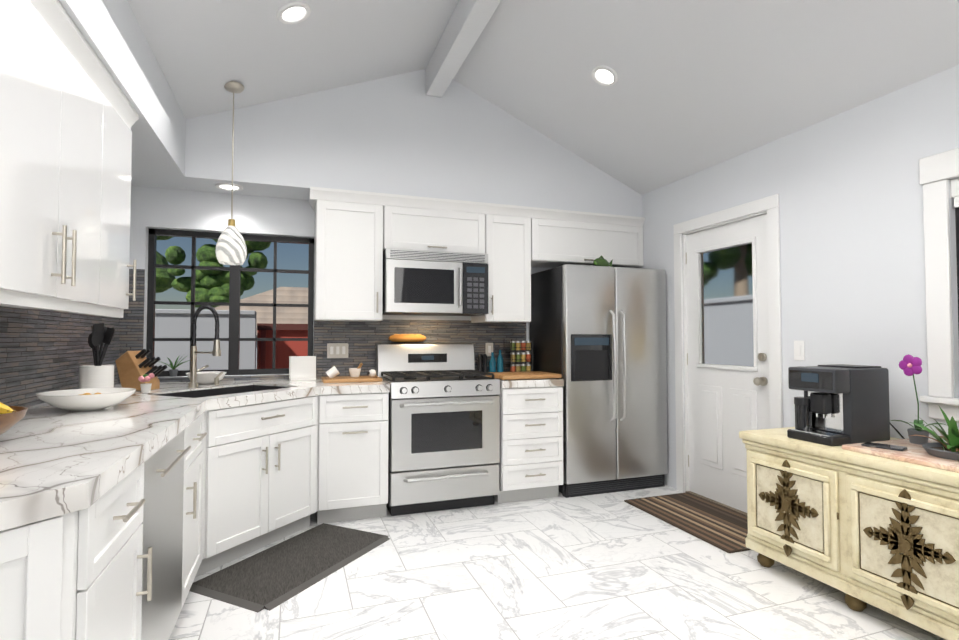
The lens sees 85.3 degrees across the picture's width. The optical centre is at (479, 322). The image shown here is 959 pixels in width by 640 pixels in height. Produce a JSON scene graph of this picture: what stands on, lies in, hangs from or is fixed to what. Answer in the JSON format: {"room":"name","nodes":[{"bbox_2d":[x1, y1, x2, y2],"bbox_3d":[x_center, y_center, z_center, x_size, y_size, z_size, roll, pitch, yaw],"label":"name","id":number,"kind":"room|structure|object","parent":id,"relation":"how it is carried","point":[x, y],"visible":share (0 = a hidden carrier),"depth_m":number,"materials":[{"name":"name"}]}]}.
{"room":"kitchen","nodes":[
{"label":"kitchen","id":0,"kind":"room"},
{"bbox_2d":[59,0,185,176],"bbox_3d":[-1.109,-1.259,0.422,0.450,0.413,6.250,1,-2,-20],"label":"soffit","id":1,"kind":"structure","parent":0,"point":[112,34],"depth_m":2.47,"materials":[{"name":"white paint"}]},
{"bbox_2d":[129,185,551,378],"bbox_3d":[-0.600,0.047,4.332,4.350,2.600,0.150,1,-2,-20],"label":"wall","id":2,"kind":"structure","parent":0,"point":[170,209],"depth_m":3.80,"materials":[{"name":"white paint"}]},
{"bbox_2d":[161,355,189,376],"bbox_3d":[-2.183,0.303,3.727,0.237,0.170,0.169,1,-2,-20],"label":"potted plant","id":3,"kind":"object","parent":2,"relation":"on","point":[173,371],"visible":0.98,"depth_m":3.71,"materials":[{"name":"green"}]},
{"bbox_2d":[146,228,313,376],"bbox_3d":[-1.843,-0.136,3.920,1.130,1.060,0.055,1,-2,-20],"label":"window","id":4,"kind":"structure","parent":2,"relation":"in","point":[260,300],"depth_m":3.89,"materials":[{"name":"black"}]},
{"bbox_2d":[383,248,487,315],"bbox_3d":[-0.368,-0.296,4.077,0.790,0.466,0.497,1,-2,-20],"label":"microwave","id":5,"kind":"object","parent":2,"relation":"attached to","point":[430,283],"visible":0.98,"depth_m":3.88,"materials":[{"name":"grey metal"}]},
{"bbox_2d":[131,69,641,216],"bbox_3d":[-0.542,-1.477,4.213,4.050,1.080,0.500,1,-2,-20],"label":"wall","id":6,"kind":"structure","parent":0,"point":[402,134],"depth_m":3.91,"materials":[{"name":"white paint"}]},
{"bbox_2d":[215,183,242,190],"bbox_3d":[-1.754,-0.947,3.650,0.178,0.012,0.178,1,-2,-20],"label":"recessed light","id":7,"kind":"object","parent":6,"relation":"attached to","point":[227,186],"visible":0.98,"depth_m":3.64,"materials":[{"name":"white plastic"}]},
{"bbox_2d":[127,0,958,194],"bbox_3d":[0.528,-1.687,1.203,4.350,1.024,6.900,1,-2,-20],"label":"ceiling","id":8,"kind":"structure","parent":0,"point":[698,86],"depth_m":3.08,"materials":[{"name":"white paint"}]},
{"bbox_2d":[215,81,246,264],"bbox_3d":[-1.527,-0.916,3.220,0.176,1.113,0.176,1,-2,-20],"label":"pendant lamp","id":9,"kind":"object","parent":8,"relation":"hanging from","point":[231,248],"visible":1,"depth_m":3.17,"materials":[{"name":"white glass"}]},
{"bbox_2d":[277,2,310,23],"bbox_3d":[-0.972,-1.617,2.727,0.168,0.074,0.178,1,-2,-20],"label":"recessed light","id":10,"kind":"object","parent":8,"relation":"in","point":[294,12],"visible":0.98,"depth_m":2.72,"materials":[{"name":"white plastic"}]},
{"bbox_2d":[426,0,500,96],"bbox_3d":[0.691,-1.958,1.082,0.130,0.250,6.249,1,-2,-20],"label":"ridge beam","id":11,"kind":"structure","parent":8,"relation":"attached to","point":[467,23],"depth_m":3.35,"materials":[{"name":"white paint"}]},
{"bbox_2d":[591,65,617,85],"bbox_3d":[0.815,-1.604,3.393,0.166,0.080,0.178,1,-2,-20],"label":"recessed light","id":12,"kind":"object","parent":8,"relation":"in","point":[602,75],"visible":1,"depth_m":3.39,"materials":[{"name":"white plastic"}]},
{"bbox_2d":[169,485,945,639],"bbox_3d":[0.528,1.280,1.112,4.350,0.060,6.900,1,-2,-20],"label":"floor","id":13,"kind":"structure","parent":0,"point":[610,566],"depth_m":2.51,"materials":[{"name":"stone"}]},
{"bbox_2d":[189,523,389,612],"bbox_3d":[-0.976,1.294,2.851,0.530,0.016,0.990,-1,-2,25],"label":"area rug","id":14,"kind":"object","parent":13,"relation":"on","point":[271,578],"visible":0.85,"depth_m":2.72,"materials":[{"name":"grey fabric"}]},
{"bbox_2d":[0,0,644,639],"bbox_3d":[0.049,0.152,2.496,4.045,2.279,3.733,1,-2,-20],"label":"kitchen cabinets","id":15,"kind":"object","parent":13,"relation":"on","point":[134,514],"visible":0.98,"depth_m":2.17,"materials":[{"name":"white wood"}]},
{"bbox_2d":[0,402,27,434],"bbox_3d":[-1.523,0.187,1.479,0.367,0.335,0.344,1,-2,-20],"label":"bowl","id":16,"kind":"object","parent":15,"relation":"on","point":[11,416],"visible":1,"depth_m":1.50,"materials":[{"name":"brown wood"}]},
{"bbox_2d":[36,388,135,410],"bbox_3d":[-1.699,0.339,2.261,0.350,0.078,0.350,1,-2,-20],"label":"bowl","id":17,"kind":"object","parent":15,"relation":"on","point":[88,399],"visible":1,"depth_m":2.19,"materials":[{"name":"white ceramic"}]},
{"bbox_2d":[79,323,114,388],"bbox_3d":[-1.975,0.197,2.691,0.154,0.388,0.161,1,-2,-20],"label":"utensil crock","id":18,"kind":"object","parent":15,"relation":"on","point":[97,374],"visible":0.75,"depth_m":2.66,"materials":[{"name":"white ceramic"}]},
{"bbox_2d":[115,349,167,390],"bbox_3d":[-2.027,0.282,3.131,0.277,0.245,0.110,0,-2,10],"label":"knife block","id":19,"kind":"object","parent":15,"relation":"on","point":[133,367],"visible":0.96,"depth_m":3.09,"materials":[{"name":"brown wood"}]},
{"bbox_2d":[138,373,154,392],"bbox_3d":[-1.887,0.343,2.958,0.080,0.112,0.088,1,-2,-20],"label":"flower","id":20,"kind":"object","parent":15,"relation":"on","point":[145,387],"visible":1,"depth_m":2.94,"materials":[{"name":"pink plant"}]},
{"bbox_2d":[186,371,226,383],"bbox_3d":[-1.857,0.379,3.541,0.250,0.076,0.250,1,-2,-20],"label":"bowl","id":21,"kind":"object","parent":15,"relation":"on","point":[206,377],"visible":0.83,"depth_m":3.47,"materials":[{"name":"white ceramic"}]},
{"bbox_2d":[154,305,287,397],"bbox_3d":[-1.517,0.267,3.140,0.851,0.758,0.851,1,-2,-20],"label":"sink","id":22,"kind":"object","parent":15,"relation":"in","point":[277,389],"depth_m":3.25,"materials":[{"name":"black metal"}]},
{"bbox_2d":[0,375,563,530],"bbox_3d":[-0.432,0.410,2.396,3.055,0.054,3.564,1,-2,-20],"label":"countertop","id":23,"kind":"structure","parent":15,"relation":"on","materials":[{"name":"stone"}]},
{"bbox_2d":[289,356,315,380],"bbox_3d":[-1.309,0.339,3.854,0.180,0.175,0.070,1,-2,-28],"label":"napkin holder","id":24,"kind":"object","parent":15,"relation":"on","point":[302,367],"visible":1,"depth_m":3.82,"materials":[{"name":"white stone"}]},
{"bbox_2d":[321,376,381,382],"bbox_3d":[-0.931,0.411,3.779,0.405,0.026,0.290,1,-2,-20],"label":"cutting board","id":25,"kind":"object","parent":15,"relation":"on","point":[340,379],"visible":0.98,"depth_m":3.68,"materials":[{"name":"brown wood"}]},
{"bbox_2d":[326,366,339,377],"bbox_3d":[-1.052,0.361,3.732,0.100,0.099,0.070,1,-2,-20],"label":"jar","id":26,"kind":"object","parent":25,"relation":"on","point":[333,372],"visible":0.98,"depth_m":3.71,"materials":[{"name":"white ceramic"}]},
{"bbox_2d":[349,363,362,376],"bbox_3d":[-0.903,0.346,3.807,0.104,0.106,0.090,1,-2,-20],"label":"mortar","id":27,"kind":"object","parent":25,"relation":"on","point":[354,372],"visible":0.98,"depth_m":3.78,"materials":[{"name":"white ceramic"}]},
{"bbox_2d":[367,369,375,376],"bbox_3d":[-0.786,0.371,3.805,0.065,0.057,0.060,1,-2,-20],"label":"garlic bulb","id":28,"kind":"object","parent":25,"relation":"on","point":[371,373],"visible":1,"depth_m":3.79,"materials":[{"name":"white food"}]},
{"bbox_2d":[477,354,487,371],"bbox_3d":[0.025,0.353,4.370,0.102,0.178,0.047,2,-2,-41],"label":"pepper mills","id":29,"kind":"object","parent":15,"relation":"on","point":[481,360],"visible":0.75,"depth_m":4.36,"materials":[{"name":"black plastic"}]},
{"bbox_2d":[489,350,502,371],"bbox_3d":[0.142,0.338,4.406,0.121,0.210,0.055,0,-2,-11],"label":"bottles","id":30,"kind":"object","parent":15,"relation":"on","point":[492,364],"visible":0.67,"depth_m":4.39,"materials":[{"name":"blue glass"}]},
{"bbox_2d":[504,339,532,371],"bbox_3d":[0.330,0.295,4.453,0.198,0.300,0.178,1,-2,-20],"label":"spice rack","id":31,"kind":"object","parent":15,"relation":"on","point":[524,357],"visible":0.92,"depth_m":4.39,"materials":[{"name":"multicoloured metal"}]},
{"bbox_2d":[485,371,561,379],"bbox_3d":[0.334,0.414,4.050,0.480,0.036,0.385,1,-2,-20],"label":"cutting board","id":32,"kind":"object","parent":15,"relation":"on","point":[522,375],"visible":0.81,"depth_m":3.91,"materials":[{"name":"brown wood"}]},
{"bbox_2d":[376,342,500,515],"bbox_3d":[-0.323,0.745,3.918,0.794,1.180,0.743,1,-2,-20],"label":"range","id":33,"kind":"object","parent":13,"relation":"on","point":[444,428],"visible":1,"depth_m":3.66,"materials":[{"name":"grey metal"}]},
{"bbox_2d":[389,334,425,341],"bbox_3d":[-0.579,0.128,4.194,0.309,0.068,0.096,1,-2,-20],"label":"bread loaf","id":34,"kind":"object","parent":33,"relation":"on","point":[407,338],"visible":0.96,"depth_m":4.16,"materials":[{"name":"orange food"}]},
{"bbox_2d":[530,264,667,497],"bbox_3d":[1.001,0.457,4.392,0.933,1.783,0.724,1,-2,-20],"label":"fridge","id":35,"kind":"object","parent":13,"relation":"on","point":[598,335],"visible":0.96,"depth_m":4.11,"materials":[{"name":"grey metal"}]},
{"bbox_2d":[593,256,612,266],"bbox_3d":[1.028,-0.495,4.317,0.230,0.115,0.088,1,-2,-20],"label":"plant","id":36,"kind":"object","parent":35,"relation":"on","point":[600,261],"visible":0.71,"depth_m":4.29,"materials":[{"name":"green plant"}]},
{"bbox_2d":[624,492,750,553],"bbox_3d":[1.514,1.315,3.499,0.581,0.012,0.996,1,-2,-20],"label":"area rug","id":37,"kind":"object","parent":13,"relation":"on","point":[725,529],"visible":0.65,"depth_m":3.50,"materials":[{"name":"brown fabric"}]},
{"bbox_2d":[739,427,958,639],"bbox_3d":[2.065,0.910,1.919,0.610,0.728,2.186,1,-2,-20],"label":"sideboard","id":38,"kind":"object","parent":13,"relation":"on","point":[860,525],"visible":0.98,"depth_m":2.24,"materials":[{"name":"beige wood"}]},
{"bbox_2d":[787,364,904,445],"bbox_3d":[1.827,0.403,2.610,0.451,0.368,0.288,1,-2,-20],"label":"coffee machine","id":39,"kind":"object","parent":38,"relation":"on","point":[839,404],"visible":1,"depth_m":2.53,"materials":[{"name":"grey plastic"}]},
{"bbox_2d":[861,442,906,450],"bbox_3d":[1.800,0.552,2.318,0.081,0.009,0.150,1,-2,-40],"label":"phone","id":40,"kind":"object","parent":38,"relation":"on","point":[885,446],"visible":1,"depth_m":2.31,"materials":[{"name":"grey plastic"}]},
{"bbox_2d":[891,354,947,444],"bbox_3d":[2.034,0.354,2.412,0.170,0.411,0.162,0,-2,-7],"label":"orchid","id":41,"kind":"object","parent":38,"relation":"on","point":[909,365],"visible":0.94,"depth_m":2.40,"materials":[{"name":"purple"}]},
{"bbox_2d":[910,406,958,460],"bbox_3d":[1.956,0.452,2.161,0.366,0.201,0.399,1,-2,-20],"label":"succulent planter","id":42,"kind":"object","parent":38,"relation":"on","point":[949,449],"visible":1,"depth_m":2.13,"materials":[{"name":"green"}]},
{"bbox_2d":[638,65,958,488],"bbox_3d":[2.507,-0.029,1.855,0.150,2.600,6.900,1,-2,-20],"label":"wall","id":43,"kind":"structure","parent":0,"point":[846,186],"depth_m":2.90,"materials":[{"name":"white paint"}]},
{"bbox_2d":[686,214,769,512],"bbox_3d":[1.759,0.302,3.756,0.119,2.018,0.784,1,-2,-20],"label":"door","id":44,"kind":"structure","parent":43,"relation":"attached to","point":[728,340],"depth_m":3.76,"materials":[{"name":"white wood"}]},
{"bbox_2d":[673,194,782,515],"bbox_3d":[1.810,0.262,3.769,0.158,2.135,0.970,1,-2,-20],"label":"door frame","id":45,"kind":"structure","parent":43,"relation":"attached to","point":[769,206],"depth_m":3.80,"materials":[{"name":"white wood"}]},
{"bbox_2d":[794,341,804,359],"bbox_3d":[1.951,0.172,3.180,0.008,0.120,0.070,1,-2,-20],"label":"switch plate","id":46,"kind":"object","parent":43,"relation":"attached to","point":[799,351],"visible":1,"depth_m":3.17,"materials":[{"name":"white plastic"}]},
{"bbox_2d":[919,148,958,421],"bbox_3d":[2.376,-0.189,1.930,0.050,1.265,1.320,1,-2,-20],"label":"window frame","id":47,"kind":"structure","parent":43,"relation":"in","point":[937,171],"depth_m":2.48,"materials":[{"name":"white wood"}]},
{"bbox_2d":[955,207,958,329],"bbox_3d":[2.461,-0.178,1.960,0.050,1.025,1.080,1,-2,-20],"label":"window","id":48,"kind":"structure","parent":43,"relation":"in","point":[957,229],"depth_m":2.46,"materials":[{"name":"black"}]},
{"bbox_2d":[949,178,958,207],"bbox_3d":[2.418,-0.622,1.958,0.037,0.136,1.079,1,-2,-20],"label":"blind valance","id":49,"kind":"object","parent":48,"relation":"attached to","point":[954,188],"visible":0.96,"depth_m":2.44,"materials":[{"name":"white"}]},
{"bbox_3d":[-1.451,-0.071,0.451,0.150,2.600,6.900,1,-2,-20],"label":"wall","id":50,"kind":"structure","parent":0,"visible":0},
{"bbox_2d":[0,306,123,406],"bbox_3d":[-1.889,-0.026,1.928,0.012,0.790,3.520,1,-2,-20],"label":"backsplash","id":51,"kind":"structure","parent":50,"relation":"attached to","point":[43,350],"depth_m":2.50,"materials":[{"name":"grey tile"}]},
{"bbox_2d":[120,269,525,382],"bbox_3d":[-1.021,0.040,4.097,3.040,0.790,0.011,1,-2,-20],"label":"backsplash","id":52,"kind":"structure","parent":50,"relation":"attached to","point":[361,338],"depth_m":4.13,"materials":[{"name":"grey tile"}]},
{"bbox_2d":[327,343,347,357],"bbox_3d":[-1.102,0.221,4.051,0.160,0.115,0.008,1,-2,-20],"label":"switch plate","id":53,"kind":"object","parent":52,"relation":"attached to","point":[337,350],"depth_m":4.05,"materials":[{"name":"grey plastic"}]},
{"bbox_2d":[486,343,492,355],"bbox_3d":[0.086,0.234,4.472,0.070,0.115,0.008,1,-2,-20],"label":"switch plate","id":54,"kind":"object","parent":52,"relation":"attached to","point":[489,346],"depth_m":4.47,"materials":[{"name":"grey plastic"}]}
]}

